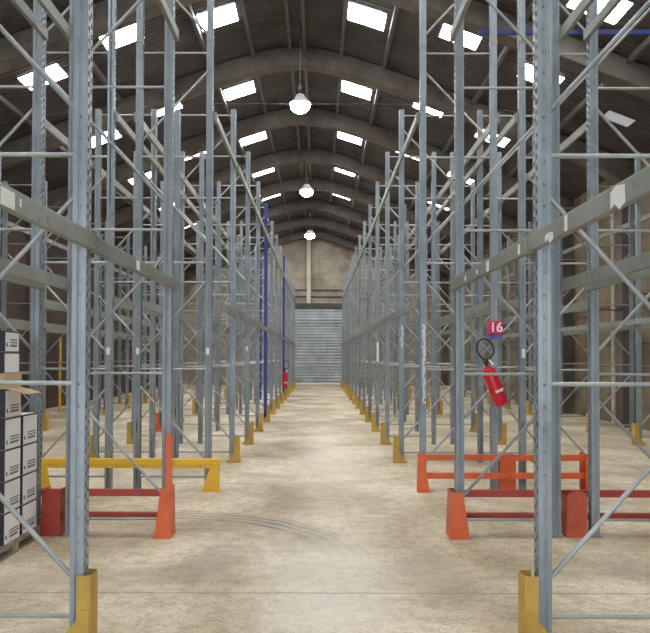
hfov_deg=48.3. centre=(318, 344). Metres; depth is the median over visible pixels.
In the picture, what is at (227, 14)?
window
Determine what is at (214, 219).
crossbar
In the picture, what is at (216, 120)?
crossbar
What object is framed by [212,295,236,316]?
crossbar
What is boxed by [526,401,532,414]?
protector
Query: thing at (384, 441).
protector
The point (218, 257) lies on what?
frame
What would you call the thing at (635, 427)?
protector
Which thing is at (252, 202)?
crossbar
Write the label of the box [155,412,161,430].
protector
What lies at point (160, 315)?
crossbar
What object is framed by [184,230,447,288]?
beam
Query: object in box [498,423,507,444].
protector
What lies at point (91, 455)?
protector
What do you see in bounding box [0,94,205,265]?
trim
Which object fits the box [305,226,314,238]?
pendant lamp
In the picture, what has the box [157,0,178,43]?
crossbar
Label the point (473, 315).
crossbar
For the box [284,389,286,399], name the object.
protector
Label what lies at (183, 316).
crossbar
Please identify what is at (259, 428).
protector
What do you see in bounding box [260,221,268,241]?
crossbar
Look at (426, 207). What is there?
frame
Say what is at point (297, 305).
trim
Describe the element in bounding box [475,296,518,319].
crossbar
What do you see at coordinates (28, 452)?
cardboard box
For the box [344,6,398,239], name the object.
beam
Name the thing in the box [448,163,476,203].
crossbar
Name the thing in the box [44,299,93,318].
crossbar
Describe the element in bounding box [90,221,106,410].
frame
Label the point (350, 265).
frame
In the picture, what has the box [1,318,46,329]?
crossbar
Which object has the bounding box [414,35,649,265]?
trim
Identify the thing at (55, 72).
window
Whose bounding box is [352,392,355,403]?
protector
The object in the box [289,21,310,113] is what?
pendant lamp
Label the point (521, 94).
frame
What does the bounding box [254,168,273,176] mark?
window
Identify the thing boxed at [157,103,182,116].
window
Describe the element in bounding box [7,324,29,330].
crossbar
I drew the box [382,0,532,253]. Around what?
trim
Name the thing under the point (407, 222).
frame
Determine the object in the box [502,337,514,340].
crossbar
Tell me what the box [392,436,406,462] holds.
protector
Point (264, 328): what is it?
crossbar
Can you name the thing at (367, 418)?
protector
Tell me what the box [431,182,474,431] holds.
frame
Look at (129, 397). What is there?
protector
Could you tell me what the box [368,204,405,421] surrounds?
frame
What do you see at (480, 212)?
frame
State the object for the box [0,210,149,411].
wall
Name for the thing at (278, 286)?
frame
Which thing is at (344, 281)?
frame
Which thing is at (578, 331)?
crossbar
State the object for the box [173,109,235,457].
frame
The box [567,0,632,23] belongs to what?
window
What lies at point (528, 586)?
protector
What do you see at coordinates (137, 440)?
frame
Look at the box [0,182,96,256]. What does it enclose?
crossbar
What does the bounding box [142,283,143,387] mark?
trim
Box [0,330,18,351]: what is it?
cardboard box
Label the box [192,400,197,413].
protector
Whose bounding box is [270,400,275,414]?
protector
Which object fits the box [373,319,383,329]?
crossbar
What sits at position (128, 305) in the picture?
crossbar
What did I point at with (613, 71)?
beam
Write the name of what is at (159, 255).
frame
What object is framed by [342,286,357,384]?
frame
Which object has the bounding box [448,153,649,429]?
wall
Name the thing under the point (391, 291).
frame
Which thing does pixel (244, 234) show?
cable
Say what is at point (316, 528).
floor
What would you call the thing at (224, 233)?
crossbar
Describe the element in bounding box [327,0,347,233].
trim
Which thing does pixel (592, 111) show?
frame
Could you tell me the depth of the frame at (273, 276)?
40.67 m
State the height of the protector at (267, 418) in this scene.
0.475 m
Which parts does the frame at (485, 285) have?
post, post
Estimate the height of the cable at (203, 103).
1.464 m
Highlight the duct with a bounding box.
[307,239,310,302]
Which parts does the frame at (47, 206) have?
post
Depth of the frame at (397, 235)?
26.97 m
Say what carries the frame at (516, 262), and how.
on the floor
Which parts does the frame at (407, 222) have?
post, post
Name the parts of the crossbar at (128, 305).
rail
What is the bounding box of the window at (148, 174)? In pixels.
[128,172,150,183]
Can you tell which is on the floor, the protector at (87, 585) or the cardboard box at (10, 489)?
the protector at (87, 585)
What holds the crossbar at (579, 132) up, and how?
attached to the frame at (521, 94)
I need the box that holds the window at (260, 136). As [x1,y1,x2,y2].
[241,132,266,145]
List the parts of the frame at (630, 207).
post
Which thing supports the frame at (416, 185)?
on the floor
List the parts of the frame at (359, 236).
post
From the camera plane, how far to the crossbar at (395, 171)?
14.57 m
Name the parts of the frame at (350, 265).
post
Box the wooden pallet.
[0,525,39,562]
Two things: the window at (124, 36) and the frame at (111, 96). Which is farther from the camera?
the window at (124, 36)
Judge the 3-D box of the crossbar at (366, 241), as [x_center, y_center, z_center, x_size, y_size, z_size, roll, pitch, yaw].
[1.444,-3.107,22.938,0.053,0.210,2.728,0,-1,0]
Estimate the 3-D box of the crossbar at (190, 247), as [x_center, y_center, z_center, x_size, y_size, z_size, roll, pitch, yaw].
[-4.141,-3.120,22.938,0.053,0.210,2.728,0,-1,0]
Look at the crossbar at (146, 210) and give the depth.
17.42 m
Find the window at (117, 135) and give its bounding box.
[92,130,121,146]
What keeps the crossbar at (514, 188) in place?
attached to the frame at (499, 172)
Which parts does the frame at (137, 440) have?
post, post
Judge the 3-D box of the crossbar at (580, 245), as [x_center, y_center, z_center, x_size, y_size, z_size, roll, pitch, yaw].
[8.178,-3.090,22.937,0.053,0.210,2.728,0,-1,0]
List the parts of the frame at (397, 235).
post, post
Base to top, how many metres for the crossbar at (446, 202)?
0.210 m
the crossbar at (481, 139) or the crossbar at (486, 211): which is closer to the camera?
the crossbar at (481, 139)
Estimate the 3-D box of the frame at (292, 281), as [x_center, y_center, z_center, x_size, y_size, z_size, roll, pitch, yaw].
[-2.097,-0.562,43.446,1.144,6.470,0.140,0,-1,0]
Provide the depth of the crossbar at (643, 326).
18.15 m
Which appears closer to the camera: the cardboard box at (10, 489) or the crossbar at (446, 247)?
the cardboard box at (10, 489)
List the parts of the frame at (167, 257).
post, post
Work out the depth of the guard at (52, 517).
7.74 m
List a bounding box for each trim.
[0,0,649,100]
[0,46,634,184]
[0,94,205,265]
[27,223,47,411]
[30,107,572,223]
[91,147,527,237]
[92,62,226,239]
[113,263,122,396]
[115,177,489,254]
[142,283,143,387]
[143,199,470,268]
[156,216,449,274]
[156,283,158,387]
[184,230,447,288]
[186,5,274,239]
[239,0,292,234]
[282,289,354,290]
[282,296,354,296]
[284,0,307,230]
[287,303,351,307]
[300,0,313,231]
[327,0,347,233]
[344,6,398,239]
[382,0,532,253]
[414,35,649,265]
[440,288,447,385]
[475,343,475,389]
[526,255,532,403]
[563,234,574,413]
[615,205,635,427]
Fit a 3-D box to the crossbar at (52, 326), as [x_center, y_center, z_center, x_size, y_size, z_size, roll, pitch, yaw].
[-7.059,-0.461,20.151,0.053,0.210,2.728,0,-1,0]
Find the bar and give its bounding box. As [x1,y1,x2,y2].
[479,29,649,34]
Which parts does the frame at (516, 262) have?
post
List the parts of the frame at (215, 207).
post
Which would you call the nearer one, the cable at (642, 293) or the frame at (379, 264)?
the cable at (642, 293)
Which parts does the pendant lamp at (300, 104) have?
rod, bulb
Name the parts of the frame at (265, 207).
post, post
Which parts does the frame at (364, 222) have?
post, post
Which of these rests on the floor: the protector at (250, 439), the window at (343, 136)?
the protector at (250, 439)
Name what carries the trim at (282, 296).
attached to the wall at (330, 261)
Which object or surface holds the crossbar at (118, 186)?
attached to the frame at (98, 113)
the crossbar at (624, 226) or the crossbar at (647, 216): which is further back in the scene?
the crossbar at (624, 226)
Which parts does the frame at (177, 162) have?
post, post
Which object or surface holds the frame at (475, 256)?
on the floor
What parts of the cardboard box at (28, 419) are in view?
panel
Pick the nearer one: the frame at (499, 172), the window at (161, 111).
the frame at (499, 172)
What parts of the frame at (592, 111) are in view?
post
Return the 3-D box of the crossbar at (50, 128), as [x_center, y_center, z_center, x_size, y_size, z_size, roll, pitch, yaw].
[-4.141,-3.312,11.980,0.053,0.210,2.728,0,-1,0]
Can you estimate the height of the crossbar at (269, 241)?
0.210 m
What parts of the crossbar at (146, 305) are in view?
rail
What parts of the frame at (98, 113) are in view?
post, post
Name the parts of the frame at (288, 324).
post, post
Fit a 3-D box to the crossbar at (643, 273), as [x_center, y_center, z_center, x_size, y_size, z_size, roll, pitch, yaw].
[2.882,-0.657,6.367,0.053,0.210,2.897,0,-1,0]
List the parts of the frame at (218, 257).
post, post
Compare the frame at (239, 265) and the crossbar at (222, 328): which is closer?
the crossbar at (222, 328)
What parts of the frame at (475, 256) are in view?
post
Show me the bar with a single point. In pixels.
(481, 31)
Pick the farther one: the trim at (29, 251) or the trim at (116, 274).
the trim at (116, 274)
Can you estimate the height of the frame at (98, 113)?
6.470 m
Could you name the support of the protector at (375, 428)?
on the floor
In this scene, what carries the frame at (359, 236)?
on the floor
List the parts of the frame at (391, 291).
post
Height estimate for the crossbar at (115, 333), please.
0.210 m
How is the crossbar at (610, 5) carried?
attached to the frame at (592, 111)
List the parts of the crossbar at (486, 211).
rail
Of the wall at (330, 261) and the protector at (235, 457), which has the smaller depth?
the protector at (235, 457)
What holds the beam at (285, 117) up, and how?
attached to the wall at (580, 355)
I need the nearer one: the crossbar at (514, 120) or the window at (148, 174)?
the crossbar at (514, 120)
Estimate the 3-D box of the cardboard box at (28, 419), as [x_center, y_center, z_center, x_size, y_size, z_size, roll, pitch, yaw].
[-3.176,0.863,7.474,0.401,0.300,0.385,0,-1,0]
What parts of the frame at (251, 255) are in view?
post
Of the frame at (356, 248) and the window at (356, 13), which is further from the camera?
the frame at (356, 248)
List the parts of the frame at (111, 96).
post, post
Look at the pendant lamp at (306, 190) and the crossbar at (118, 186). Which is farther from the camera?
the pendant lamp at (306, 190)
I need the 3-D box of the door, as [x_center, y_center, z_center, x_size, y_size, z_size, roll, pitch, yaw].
[0.002,0.151,49.915,4.300,5.280,0.180,0,-1,0]
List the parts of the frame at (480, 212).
post, post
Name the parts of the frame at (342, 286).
post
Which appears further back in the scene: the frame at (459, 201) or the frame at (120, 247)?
the frame at (120, 247)
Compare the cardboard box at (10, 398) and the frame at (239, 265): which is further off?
the frame at (239, 265)
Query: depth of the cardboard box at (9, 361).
6.98 m
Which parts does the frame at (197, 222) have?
post, post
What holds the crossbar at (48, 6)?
attached to the frame at (81, 154)
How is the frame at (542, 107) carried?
on the floor
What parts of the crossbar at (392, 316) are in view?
rail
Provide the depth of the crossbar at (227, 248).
23.04 m
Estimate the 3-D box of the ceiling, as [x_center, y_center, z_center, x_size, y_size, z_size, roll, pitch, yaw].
[-0.603,-6.584,22.268,19.740,3.460,56.300,0,-1,0]
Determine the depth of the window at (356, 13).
17.61 m
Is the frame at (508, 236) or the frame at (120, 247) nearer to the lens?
the frame at (508, 236)
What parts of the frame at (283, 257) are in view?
post, post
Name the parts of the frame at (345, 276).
post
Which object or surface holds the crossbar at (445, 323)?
attached to the frame at (499, 172)
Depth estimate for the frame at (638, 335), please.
16.02 m
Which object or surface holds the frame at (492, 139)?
on the floor
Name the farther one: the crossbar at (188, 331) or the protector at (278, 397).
the protector at (278, 397)
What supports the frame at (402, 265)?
on the floor
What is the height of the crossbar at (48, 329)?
0.210 m
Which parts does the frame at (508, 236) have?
post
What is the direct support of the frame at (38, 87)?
on the floor
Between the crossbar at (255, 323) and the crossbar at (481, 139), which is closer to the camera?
the crossbar at (481, 139)
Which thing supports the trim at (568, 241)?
attached to the wall at (580, 355)
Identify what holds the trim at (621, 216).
attached to the wall at (580, 355)
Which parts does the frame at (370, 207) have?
post, post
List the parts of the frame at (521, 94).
post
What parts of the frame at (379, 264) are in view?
post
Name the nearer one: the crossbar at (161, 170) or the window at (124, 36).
the crossbar at (161, 170)
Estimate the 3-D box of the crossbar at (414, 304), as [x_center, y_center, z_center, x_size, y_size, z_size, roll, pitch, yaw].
[1.438,-0.583,11.932,0.053,0.210,2.728,0,-1,0]
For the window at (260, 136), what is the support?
attached to the ceiling
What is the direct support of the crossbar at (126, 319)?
attached to the frame at (98, 113)
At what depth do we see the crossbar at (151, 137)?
11.65 m
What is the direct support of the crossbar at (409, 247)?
attached to the frame at (426, 207)
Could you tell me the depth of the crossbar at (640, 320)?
15.67 m
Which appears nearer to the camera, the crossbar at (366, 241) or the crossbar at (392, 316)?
the crossbar at (392, 316)
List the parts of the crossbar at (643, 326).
rail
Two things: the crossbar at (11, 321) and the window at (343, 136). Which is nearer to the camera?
the crossbar at (11, 321)
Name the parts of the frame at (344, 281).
post, post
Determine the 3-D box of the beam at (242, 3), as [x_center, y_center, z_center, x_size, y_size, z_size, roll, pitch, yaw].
[-1.819,-7.992,22.143,0.090,0.125,56.000,0,-1,0]
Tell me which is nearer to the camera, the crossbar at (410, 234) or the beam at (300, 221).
the crossbar at (410, 234)
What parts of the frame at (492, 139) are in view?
post, post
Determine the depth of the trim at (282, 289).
49.98 m
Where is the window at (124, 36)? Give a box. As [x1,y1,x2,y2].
[99,24,135,49]
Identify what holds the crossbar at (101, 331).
attached to the frame at (105, 223)
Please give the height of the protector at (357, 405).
0.475 m
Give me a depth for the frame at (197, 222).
24.22 m
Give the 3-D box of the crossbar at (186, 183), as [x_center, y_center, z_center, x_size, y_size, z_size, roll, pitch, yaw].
[-2.681,-3.260,14.719,0.053,0.210,2.728,0,-1,0]
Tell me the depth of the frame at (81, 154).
4.87 m
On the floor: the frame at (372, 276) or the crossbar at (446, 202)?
the frame at (372, 276)
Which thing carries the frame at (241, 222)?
on the floor
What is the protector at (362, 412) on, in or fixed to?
on the floor
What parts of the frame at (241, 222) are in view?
post, post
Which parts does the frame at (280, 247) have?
post, post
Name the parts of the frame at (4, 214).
post, post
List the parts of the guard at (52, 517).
plate, rail, rail, plate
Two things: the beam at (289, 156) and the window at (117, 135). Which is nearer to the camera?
the window at (117, 135)
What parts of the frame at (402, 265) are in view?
post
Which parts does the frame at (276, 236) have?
post, post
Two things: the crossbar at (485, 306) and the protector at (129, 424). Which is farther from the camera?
the protector at (129, 424)
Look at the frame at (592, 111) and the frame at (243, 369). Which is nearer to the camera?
the frame at (592, 111)
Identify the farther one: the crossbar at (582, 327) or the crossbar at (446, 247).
the crossbar at (446, 247)
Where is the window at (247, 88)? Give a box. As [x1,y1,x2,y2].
[224,81,255,100]
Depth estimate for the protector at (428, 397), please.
26.85 m
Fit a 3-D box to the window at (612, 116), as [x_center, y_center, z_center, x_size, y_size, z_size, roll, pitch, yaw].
[7.445,-5.621,18.026,0.640,0.287,0.490,0,-1,0]
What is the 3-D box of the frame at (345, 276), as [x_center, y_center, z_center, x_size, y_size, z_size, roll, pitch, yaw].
[2.028,-0.600,40.707,1.144,6.470,0.140,0,-1,0]
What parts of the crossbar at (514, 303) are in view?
rail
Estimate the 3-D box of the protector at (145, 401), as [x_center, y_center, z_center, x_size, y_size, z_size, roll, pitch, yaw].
[-7.107,2.183,29.684,0.275,0.475,0.200,0,-1,0]
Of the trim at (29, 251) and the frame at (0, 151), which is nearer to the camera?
the frame at (0, 151)
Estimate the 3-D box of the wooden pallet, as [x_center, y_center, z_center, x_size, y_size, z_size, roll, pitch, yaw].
[-3.382,1.972,7.077,0.845,0.127,1.220,0,-1,0]
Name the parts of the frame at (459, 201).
post, post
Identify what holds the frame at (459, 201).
on the floor
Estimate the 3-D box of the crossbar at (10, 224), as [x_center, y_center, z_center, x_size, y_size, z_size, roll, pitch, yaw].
[-8.231,-3.179,20.199,0.053,0.210,2.728,0,-1,0]
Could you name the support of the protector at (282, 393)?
on the floor
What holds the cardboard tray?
on the cardboard box at (10, 398)
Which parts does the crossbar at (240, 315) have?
rail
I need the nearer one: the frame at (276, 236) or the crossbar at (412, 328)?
the crossbar at (412, 328)
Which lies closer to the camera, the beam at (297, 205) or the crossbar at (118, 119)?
the crossbar at (118, 119)
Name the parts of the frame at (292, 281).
post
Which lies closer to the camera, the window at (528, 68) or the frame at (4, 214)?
the window at (528, 68)
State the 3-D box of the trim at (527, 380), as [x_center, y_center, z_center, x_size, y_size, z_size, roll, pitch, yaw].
[8.453,-0.836,29.979,0.600,6.600,0.480,0,-1,0]
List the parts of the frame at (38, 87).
post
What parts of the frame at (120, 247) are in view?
post, post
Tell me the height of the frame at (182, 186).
6.470 m
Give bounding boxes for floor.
[0,385,649,632]
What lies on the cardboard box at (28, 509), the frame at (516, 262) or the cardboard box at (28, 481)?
the cardboard box at (28, 481)
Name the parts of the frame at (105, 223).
post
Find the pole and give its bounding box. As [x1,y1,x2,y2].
[55,337,63,411]
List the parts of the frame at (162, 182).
post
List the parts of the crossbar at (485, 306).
rail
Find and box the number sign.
[487,321,502,337]
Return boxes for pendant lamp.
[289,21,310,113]
[299,136,313,196]
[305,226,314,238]
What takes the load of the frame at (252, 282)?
on the floor
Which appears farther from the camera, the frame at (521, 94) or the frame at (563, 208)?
the frame at (563, 208)
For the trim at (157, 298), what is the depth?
44.34 m
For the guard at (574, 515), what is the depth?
7.80 m
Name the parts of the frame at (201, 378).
post, post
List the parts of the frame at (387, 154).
post, post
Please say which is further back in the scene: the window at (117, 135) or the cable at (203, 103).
the window at (117, 135)
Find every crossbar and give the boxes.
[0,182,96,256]
[0,257,68,293]
[1,274,45,293]
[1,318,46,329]
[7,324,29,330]
[8,221,30,235]
[10,0,47,43]
[36,0,70,41]
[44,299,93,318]
[46,120,94,170]
[46,322,66,329]
[46,328,66,333]
[47,239,66,250]
[90,237,177,293]
[90,329,105,333]
[93,169,132,200]
[100,311,131,323]
[113,295,158,318]
[114,332,129,337]
[115,110,159,170]
[131,201,159,223]
[133,297,173,314]
[134,112,163,155]
[142,320,159,329]
[156,313,185,324]
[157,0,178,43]
[157,165,186,201]
[180,312,198,323]
[181,172,198,201]
[184,199,205,223]
[184,240,195,253]
[184,329,195,334]
[186,321,204,329]
[198,202,216,223]
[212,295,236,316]
[213,110,237,169]
[220,325,228,331]
[221,226,229,241]
[221,239,229,252]
[235,308,251,325]
[236,162,252,201]
[250,198,261,223]
[252,319,261,328]
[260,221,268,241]
[262,325,268,331]
[267,327,274,334]
[268,238,274,254]
[361,238,367,253]
[367,221,374,241]
[367,325,373,332]
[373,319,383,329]
[374,198,384,225]
[383,166,398,202]
[383,308,398,323]
[396,113,418,169]
[396,298,418,317]
[406,226,414,242]
[406,239,414,252]
[406,326,414,333]
[426,202,437,216]
[429,199,449,224]
[429,321,447,330]
[436,173,453,202]
[436,313,453,325]
[440,242,449,254]
[440,330,449,335]
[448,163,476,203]
[448,314,474,325]
[450,0,470,44]
[450,228,534,294]
[464,113,499,166]
[464,298,499,316]
[475,111,517,171]
[475,202,502,224]
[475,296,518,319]
[502,169,532,201]
[502,272,514,279]
[502,312,532,324]
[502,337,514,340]
[506,331,528,338]
[527,165,649,257]
[559,0,593,42]
[560,114,598,153]
[560,251,649,294]
[560,301,586,313]
[560,325,586,331]
[563,241,586,254]
[563,330,586,335]
[583,0,621,44]
[584,268,649,295]
[599,223,628,239]
[599,317,635,327]
[599,325,628,332]
[634,213,649,224]
[634,317,649,326]
[634,323,649,330]
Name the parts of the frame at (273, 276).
post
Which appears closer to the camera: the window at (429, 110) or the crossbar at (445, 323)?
the crossbar at (445, 323)
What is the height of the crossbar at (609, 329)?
0.210 m
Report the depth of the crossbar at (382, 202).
17.32 m
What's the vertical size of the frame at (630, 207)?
6.470 m
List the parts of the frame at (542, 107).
post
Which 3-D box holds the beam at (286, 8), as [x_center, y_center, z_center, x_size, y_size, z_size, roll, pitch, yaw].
[-0.799,-8.183,22.146,0.090,0.125,56.000,0,-1,0]
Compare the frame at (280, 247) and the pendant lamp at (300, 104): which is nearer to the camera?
the pendant lamp at (300, 104)
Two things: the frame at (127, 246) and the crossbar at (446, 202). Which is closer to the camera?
the crossbar at (446, 202)
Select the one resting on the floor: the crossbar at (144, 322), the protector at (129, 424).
the protector at (129, 424)
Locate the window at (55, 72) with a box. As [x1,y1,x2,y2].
[18,64,67,89]
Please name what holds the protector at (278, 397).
on the floor
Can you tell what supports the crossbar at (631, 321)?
attached to the frame at (638, 335)
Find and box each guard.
[40,434,174,538]
[41,458,220,491]
[417,452,587,492]
[446,488,649,539]
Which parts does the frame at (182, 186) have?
post, post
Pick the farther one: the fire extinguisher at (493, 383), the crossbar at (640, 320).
the crossbar at (640, 320)
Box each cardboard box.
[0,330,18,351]
[0,352,18,372]
[0,387,41,417]
[0,415,20,449]
[0,446,20,481]
[0,476,19,513]
[0,506,19,545]
[20,412,36,444]
[20,441,36,474]
[20,469,36,504]
[20,498,35,534]
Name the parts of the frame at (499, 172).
post, post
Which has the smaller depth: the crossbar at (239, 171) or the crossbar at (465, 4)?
the crossbar at (465, 4)
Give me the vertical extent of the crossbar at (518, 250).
0.210 m
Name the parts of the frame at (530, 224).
post, post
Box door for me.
[292,308,341,384]
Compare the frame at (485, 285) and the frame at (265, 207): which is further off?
the frame at (485, 285)
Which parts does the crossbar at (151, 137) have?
rail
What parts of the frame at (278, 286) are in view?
post, post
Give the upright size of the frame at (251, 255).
6.470 m
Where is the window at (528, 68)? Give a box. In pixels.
[525,63,563,82]
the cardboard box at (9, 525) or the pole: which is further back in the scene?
the pole
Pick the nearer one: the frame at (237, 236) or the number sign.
the number sign
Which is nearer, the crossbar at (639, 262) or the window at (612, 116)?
the crossbar at (639, 262)
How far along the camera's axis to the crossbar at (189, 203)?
17.00 m
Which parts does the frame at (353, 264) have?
post, post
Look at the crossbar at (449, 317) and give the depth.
14.99 m
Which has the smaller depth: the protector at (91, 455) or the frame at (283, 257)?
the protector at (91, 455)
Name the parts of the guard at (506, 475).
plate, rail, rail, plate, plate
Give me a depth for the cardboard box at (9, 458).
6.97 m
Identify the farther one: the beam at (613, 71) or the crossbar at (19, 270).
the beam at (613, 71)
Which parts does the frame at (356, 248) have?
post, post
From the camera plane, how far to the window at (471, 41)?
17.00 m
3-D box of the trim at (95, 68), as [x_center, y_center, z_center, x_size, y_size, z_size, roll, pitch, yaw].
[-5.502,-6.702,22.120,0.090,0.125,56.000,0,-1,0]
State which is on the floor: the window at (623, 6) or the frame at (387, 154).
the frame at (387, 154)
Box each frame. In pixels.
[0,0,44,524]
[0,0,92,627]
[0,151,0,237]
[1,181,46,411]
[41,0,115,488]
[45,206,66,415]
[63,0,174,536]
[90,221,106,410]
[93,109,157,457]
[100,234,129,407]
[118,246,146,402]
[131,151,184,443]
[133,0,213,488]
[142,255,159,396]
[159,181,203,427]
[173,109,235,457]
[183,204,216,420]
[195,221,229,413]
[198,151,249,443]
[212,235,238,408]
[216,181,259,430]
[220,246,244,403]
[228,204,267,421]
[235,255,252,399]
[235,265,255,394]
[239,221,273,413]
[249,235,277,405]
[252,282,267,387]
[254,246,281,402]
[260,255,284,398]
[265,263,287,393]
[268,270,289,393]
[271,276,291,389]
[274,281,293,386]
[278,286,294,386]
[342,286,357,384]
[343,281,361,387]
[345,276,362,384]
[347,270,367,393]
[349,263,371,396]
[352,256,375,391]
[355,246,381,403]
[358,235,384,404]
[363,221,396,414]
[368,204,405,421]
[372,276,383,378]
[375,182,418,431]
[379,264,396,396]
[384,256,396,399]
[385,152,436,444]
[390,246,414,403]
[397,235,426,408]
[399,109,453,457]
[406,221,439,414]
[419,0,497,489]
[426,207,449,416]
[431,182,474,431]
[450,152,501,444]
[454,0,562,537]
[464,264,486,395]
[475,256,489,396]
[477,110,533,462]
[502,249,517,403]
[507,235,532,405]
[517,0,587,489]
[528,222,562,414]
[533,0,649,632]
[560,208,587,416]
[586,0,649,537]
[599,186,634,431]
[635,152,649,439]
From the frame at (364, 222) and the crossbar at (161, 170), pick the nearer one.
the crossbar at (161, 170)
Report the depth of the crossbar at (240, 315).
14.38 m
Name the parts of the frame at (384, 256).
post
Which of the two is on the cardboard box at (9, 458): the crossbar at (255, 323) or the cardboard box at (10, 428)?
the cardboard box at (10, 428)
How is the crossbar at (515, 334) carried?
attached to the frame at (530, 224)
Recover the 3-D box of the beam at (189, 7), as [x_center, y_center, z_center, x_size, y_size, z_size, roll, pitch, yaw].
[-2.980,-7.623,22.136,0.090,0.125,56.000,0,-1,0]
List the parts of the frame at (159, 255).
post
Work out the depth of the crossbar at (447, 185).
15.03 m
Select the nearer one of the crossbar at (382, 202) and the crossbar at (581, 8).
the crossbar at (581, 8)
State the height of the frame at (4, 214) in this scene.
6.470 m
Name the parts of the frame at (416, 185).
post, post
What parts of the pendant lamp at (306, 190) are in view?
rod, bulb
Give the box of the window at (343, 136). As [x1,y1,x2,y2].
[338,132,361,144]
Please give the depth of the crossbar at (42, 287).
7.28 m
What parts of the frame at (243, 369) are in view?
post, post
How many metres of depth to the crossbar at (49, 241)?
22.77 m
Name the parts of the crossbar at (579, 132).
rail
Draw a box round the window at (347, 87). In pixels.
[341,80,370,99]
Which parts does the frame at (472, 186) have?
post, post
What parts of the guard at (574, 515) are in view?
plate, rail, rail, plate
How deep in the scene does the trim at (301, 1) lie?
21.83 m
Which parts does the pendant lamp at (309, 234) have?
bulb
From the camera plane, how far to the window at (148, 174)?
27.11 m
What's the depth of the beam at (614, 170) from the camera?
20.11 m
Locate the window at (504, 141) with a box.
[475,130,509,146]
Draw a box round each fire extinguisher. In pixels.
[283,360,288,388]
[476,338,507,406]
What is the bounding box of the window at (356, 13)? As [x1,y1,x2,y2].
[348,2,385,30]
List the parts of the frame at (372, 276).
post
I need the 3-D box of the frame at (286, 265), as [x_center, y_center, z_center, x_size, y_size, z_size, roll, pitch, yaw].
[-2.097,-0.706,35.228,1.144,6.470,0.140,0,-1,0]
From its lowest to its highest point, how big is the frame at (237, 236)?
6.470 m
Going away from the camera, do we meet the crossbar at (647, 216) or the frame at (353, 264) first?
the crossbar at (647, 216)
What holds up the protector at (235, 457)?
on the floor
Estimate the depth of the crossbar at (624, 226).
20.22 m
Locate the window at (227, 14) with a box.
[197,3,237,31]
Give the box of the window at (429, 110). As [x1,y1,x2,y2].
[413,103,442,114]
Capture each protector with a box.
[43,412,49,430]
[66,568,97,632]
[89,435,99,457]
[124,395,131,407]
[126,422,132,443]
[142,392,148,403]
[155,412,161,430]
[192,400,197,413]
[226,435,241,462]
[242,422,254,444]
[254,413,263,431]
[263,405,270,421]
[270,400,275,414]
[276,396,280,408]
[280,392,283,403]
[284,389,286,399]
[349,389,351,399]
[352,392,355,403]
[355,396,359,408]
[359,400,364,414]
[364,406,371,421]
[371,413,380,431]
[379,422,391,444]
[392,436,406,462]
[426,396,429,408]
[436,400,442,414]
[469,413,476,431]
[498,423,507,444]
[518,569,547,632]
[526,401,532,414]
[584,413,587,431]
[630,423,644,444]
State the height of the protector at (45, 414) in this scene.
0.475 m
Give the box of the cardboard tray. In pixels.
[0,372,21,388]
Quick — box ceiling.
[0,0,649,277]
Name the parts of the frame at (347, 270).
post, post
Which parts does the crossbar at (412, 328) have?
rail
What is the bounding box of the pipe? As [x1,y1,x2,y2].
[610,185,615,422]
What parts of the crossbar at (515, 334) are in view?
rail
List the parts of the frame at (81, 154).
post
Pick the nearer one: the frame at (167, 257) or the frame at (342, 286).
the frame at (167, 257)
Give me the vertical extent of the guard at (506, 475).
0.540 m
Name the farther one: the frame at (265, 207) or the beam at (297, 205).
the beam at (297, 205)
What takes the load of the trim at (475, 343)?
attached to the wall at (580, 355)
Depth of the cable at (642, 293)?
20.66 m
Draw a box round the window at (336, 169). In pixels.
[335,168,354,176]
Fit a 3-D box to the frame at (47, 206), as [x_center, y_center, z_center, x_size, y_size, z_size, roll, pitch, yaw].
[-7.647,-0.959,21.530,1.144,6.470,0.140,0,-1,0]
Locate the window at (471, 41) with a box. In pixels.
[439,24,481,49]
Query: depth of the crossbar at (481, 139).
11.90 m
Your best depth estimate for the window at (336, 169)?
32.45 m
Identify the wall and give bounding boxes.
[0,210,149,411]
[184,239,441,384]
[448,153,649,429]
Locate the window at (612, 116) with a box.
[605,110,635,126]
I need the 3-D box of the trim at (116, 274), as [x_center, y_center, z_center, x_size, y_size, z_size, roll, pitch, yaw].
[-9.687,-0.796,34.849,0.600,6.600,0.480,0,-1,0]
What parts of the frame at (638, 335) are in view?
post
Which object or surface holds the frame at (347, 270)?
on the floor
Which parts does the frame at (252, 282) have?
post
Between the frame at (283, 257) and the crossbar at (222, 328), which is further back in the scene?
the frame at (283, 257)
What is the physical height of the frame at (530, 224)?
6.470 m
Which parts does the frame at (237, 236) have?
post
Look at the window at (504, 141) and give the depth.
22.35 m
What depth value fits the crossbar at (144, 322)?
17.54 m
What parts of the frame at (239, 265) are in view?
post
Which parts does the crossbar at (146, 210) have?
rail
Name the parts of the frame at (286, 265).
post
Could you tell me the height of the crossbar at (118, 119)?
0.210 m
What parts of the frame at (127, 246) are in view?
post, post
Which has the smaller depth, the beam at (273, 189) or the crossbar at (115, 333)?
the crossbar at (115, 333)
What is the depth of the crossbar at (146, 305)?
11.59 m
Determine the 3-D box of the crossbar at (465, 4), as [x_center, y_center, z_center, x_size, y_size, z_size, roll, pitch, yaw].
[1.444,-3.375,6.415,0.053,0.210,2.897,0,-1,0]
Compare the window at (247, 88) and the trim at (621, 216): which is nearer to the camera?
the trim at (621, 216)
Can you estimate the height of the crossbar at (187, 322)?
0.210 m
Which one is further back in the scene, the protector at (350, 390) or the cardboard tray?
the protector at (350, 390)
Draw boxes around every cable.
[0,103,646,153]
[91,190,531,221]
[143,234,470,254]
[512,293,647,324]
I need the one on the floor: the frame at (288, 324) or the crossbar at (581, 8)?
the frame at (288, 324)
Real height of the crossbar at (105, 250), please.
0.210 m
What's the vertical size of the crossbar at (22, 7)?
0.210 m

